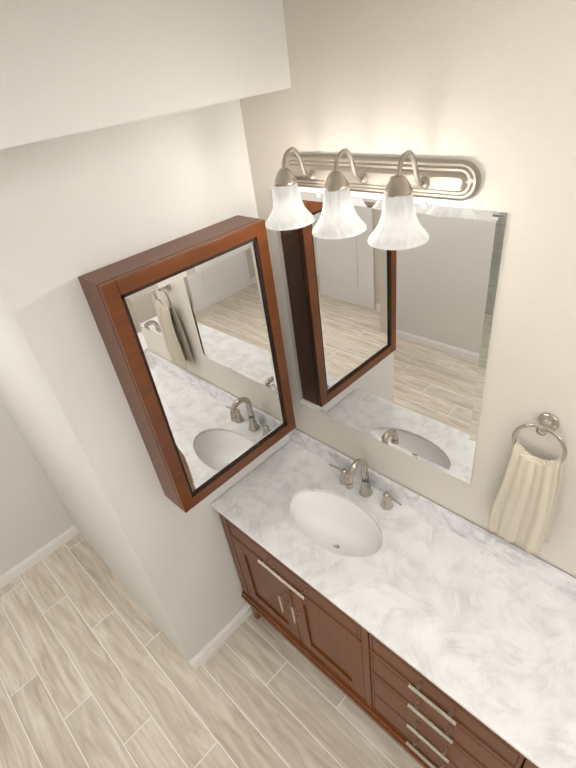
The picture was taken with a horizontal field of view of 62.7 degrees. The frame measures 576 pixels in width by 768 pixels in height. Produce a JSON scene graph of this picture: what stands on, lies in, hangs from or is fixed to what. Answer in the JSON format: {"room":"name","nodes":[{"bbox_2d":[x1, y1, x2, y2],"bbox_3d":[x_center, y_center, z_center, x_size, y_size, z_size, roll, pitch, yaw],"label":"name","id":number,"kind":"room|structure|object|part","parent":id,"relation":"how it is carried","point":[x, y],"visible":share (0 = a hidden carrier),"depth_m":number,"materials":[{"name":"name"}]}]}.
{"room":"bathroom","nodes":[
{"label":"bathroom","id":0,"kind":"room"},
{"bbox_2d":[0,400,73,575],"bbox_3d":[-2.082,0.241,2.070,0.120,2.613,1.635,25,47,39],"label":"wall","id":1,"kind":"structure","parent":0,"point":[34,516],"depth_m":2.81,"materials":[{"name":"paint"}]},
{"bbox_2d":[0,525,78,588],"bbox_3d":[-1.917,1.323,2.717,0.014,0.075,1.515,25,47,39],"label":"baseboard","id":2,"kind":"structure","parent":1,"relation":"attached to","point":[28,562],"depth_m":2.98,"materials":[{"name":"white wood"}]},
{"bbox_2d":[0,308,178,650],"bbox_3d":[-1.096,0.087,2.073,1.180,2.613,0.120,25,47,39],"label":"wall","id":3,"kind":"structure","parent":0,"point":[27,405],"depth_m":2.07,"materials":[{"name":"paint"}]},
{"bbox_2d":[0,99,290,667],"bbox_3d":[-0.372,0.117,1.872,0.120,2.613,0.875,25,47,39],"label":"wall","id":4,"kind":"structure","parent":0,"point":[74,207],"depth_m":1.42,"materials":[{"name":"paint"}]},
{"bbox_2d":[78,215,295,512],"bbox_3d":[-0.274,-0.054,1.683,0.139,0.894,0.594,25,47,39],"label":"upper cabinet","id":5,"kind":"object","parent":4,"relation":"attached to","point":[189,327],"visible":1,"depth_m":1.55,"materials":[{"name":"brown wood"}]},
{"bbox_3d":[-0.231,-0.034,1.645,0.002,0.786,0.486,25,47,38],"label":"glass","id":6,"kind":"part","parent":5,"relation":"part of","materials":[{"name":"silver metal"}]},
{"bbox_2d":[190,604,251,669],"bbox_3d":[-0.171,1.174,2.547,0.014,0.075,0.861,25,47,39],"label":"baseboard","id":7,"kind":"structure","parent":4,"relation":"attached to","point":[220,638],"depth_m":2.41,"materials":[{"name":"white wood"}]},
{"bbox_2d":[0,0,291,148],"bbox_3d":[-0.916,-0.411,0.689,0.234,0.274,2.390,25,47,39],"label":"soffit","id":8,"kind":"structure","parent":0,"point":[68,67],"depth_m":1.01,"materials":[{"name":"paint"}]},
{"bbox_2d":[0,533,422,767],"bbox_3d":[-0.242,2.224,1.180,5.300,0.060,3.870,25,47,39],"label":"floor","id":9,"kind":"structure","parent":0,"point":[97,670],"depth_m":2.26,"materials":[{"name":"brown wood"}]},
{"bbox_2d":[215,447,538,767],"bbox_3d":[0.645,1.111,1.753,2.098,0.876,0.530,25,47,39],"label":"bathroom vanity","id":10,"kind":"object","parent":9,"relation":"on","point":[432,727],"depth_m":1.81,"materials":[{"name":"brown wood"}]},
{"bbox_3d":[-0.153,1.174,2.476,0.059,0.152,0.059,25,47,38],"label":"leg","id":11,"kind":"part","parent":10,"relation":"part of","materials":[{"name":"brown wood"}]},
{"bbox_3d":[-0.090,0.916,2.117,0.353,0.452,0.018,25,47,38],"label":"door","id":12,"kind":"part","parent":10,"relation":"part of","materials":[{"name":"brown wood"}]},
{"bbox_3d":[-0.020,0.741,1.817,0.252,0.016,0.036,25,47,38],"label":"handle","id":13,"kind":"part","parent":10,"relation":"part of","materials":[{"name":"silver metal"}]},
{"bbox_3d":[-0.018,0.899,1.960,0.013,0.120,0.034,25,47,38],"label":"handle","id":14,"kind":"part","parent":10,"relation":"part of","materials":[{"name":"silver metal"}]},
{"bbox_3d":[-0.001,0.730,1.833,0.707,0.100,0.016,25,47,38],"label":"drawer","id":15,"kind":"part","parent":10,"relation":"part of","materials":[{"name":"brown wood"}]},
{"bbox_3d":[0.033,0.923,1.915,0.013,0.120,0.034,25,47,38],"label":"handle","id":16,"kind":"part","parent":10,"relation":"part of","materials":[{"name":"silver metal"}]},
{"bbox_3d":[0.165,1.033,1.894,0.353,0.452,0.018,25,47,38],"label":"door","id":17,"kind":"part","parent":10,"relation":"part of","materials":[{"name":"brown wood"}]},
{"bbox_2d":[211,429,575,767],"bbox_3d":[0.595,0.716,1.492,2.112,0.116,0.516,25,47,39],"label":"countertop","id":18,"kind":"structure","parent":10,"relation":"on","point":[483,618],"depth_m":1.56,"materials":[{"name":"white stone"}]},
{"bbox_2d":[288,490,384,568],"bbox_3d":[0.192,0.615,1.926,0.447,0.156,0.257,25,47,38],"label":"sink","id":19,"kind":"object","parent":18,"relation":"in","point":[348,531],"depth_m":1.97,"materials":[{"name":"white ceramic"}]},
{"bbox_2d":[327,458,402,508],"bbox_3d":[0.272,0.367,1.867,0.362,0.165,0.130,25,47,39],"label":"faucet","id":20,"kind":"object","parent":18,"relation":"on","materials":[{"name":"silver metal"}]},
{"bbox_3d":[0.494,1.323,1.678,0.156,0.016,0.036,25,47,38],"label":"handle","id":21,"kind":"part","parent":10,"relation":"part of","materials":[{"name":"silver metal"}]},
{"bbox_3d":[0.475,1.194,1.588,0.156,0.016,0.036,25,47,38],"label":"handle","id":22,"kind":"part","parent":10,"relation":"part of","materials":[{"name":"silver metal"}]},
{"bbox_3d":[0.455,1.062,1.496,0.156,0.016,0.036,25,47,38],"label":"handle","id":23,"kind":"part","parent":10,"relation":"part of","materials":[{"name":"silver metal"}]},
{"bbox_3d":[0.437,0.949,1.416,0.156,0.016,0.036,25,47,38],"label":"handle","id":24,"kind":"part","parent":10,"relation":"part of","materials":[{"name":"silver metal"}]},
{"bbox_3d":[0.503,1.246,1.648,0.502,0.300,0.016,25,47,38],"label":"drawer","id":25,"kind":"part","parent":10,"relation":"part of","materials":[{"name":"brown wood"}]},
{"bbox_3d":[0.474,1.053,1.513,0.502,0.129,0.016,25,47,38],"label":"drawer","id":26,"kind":"part","parent":10,"relation":"part of","materials":[{"name":"brown wood"}]},
{"bbox_3d":[0.456,0.939,1.433,0.502,0.100,0.016,25,47,38],"label":"drawer","id":27,"kind":"part","parent":10,"relation":"part of","materials":[{"name":"brown wood"}]},
{"bbox_2d":[239,0,575,577],"bbox_3d":[1.295,0.483,0.981,3.840,2.613,0.120,25,47,39],"label":"wall","id":28,"kind":"structure","parent":0,"point":[487,88],"depth_m":1.15,"materials":[{"name":"paint"}]},
{"bbox_2d":[265,147,480,249],"bbox_3d":[0.149,-0.514,1.249,0.640,0.195,0.214,25,47,39],"label":"sconce","id":29,"kind":"object","parent":28,"relation":"attached to","point":[401,182],"visible":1,"depth_m":1.21,"materials":[{"name":"white glass"}]},
{"bbox_2d":[271,189,507,483],"bbox_3d":[0.280,-0.154,1.594,0.791,0.914,0.010,25,47,39],"label":"mirror","id":30,"kind":"object","parent":28,"relation":"attached to","point":[391,348],"visible":1,"depth_m":1.51,"materials":[{"name":"silver metal"}]},
{"bbox_2d":[487,413,566,555],"bbox_3d":[0.705,0.295,1.383,0.168,0.484,0.080,25,47,39],"label":"towel ring","id":31,"kind":"object","parent":28,"relation":"attached to","point":[523,509],"visible":1,"depth_m":1.37,"materials":[{"name":"beige fabric"}]}
]}

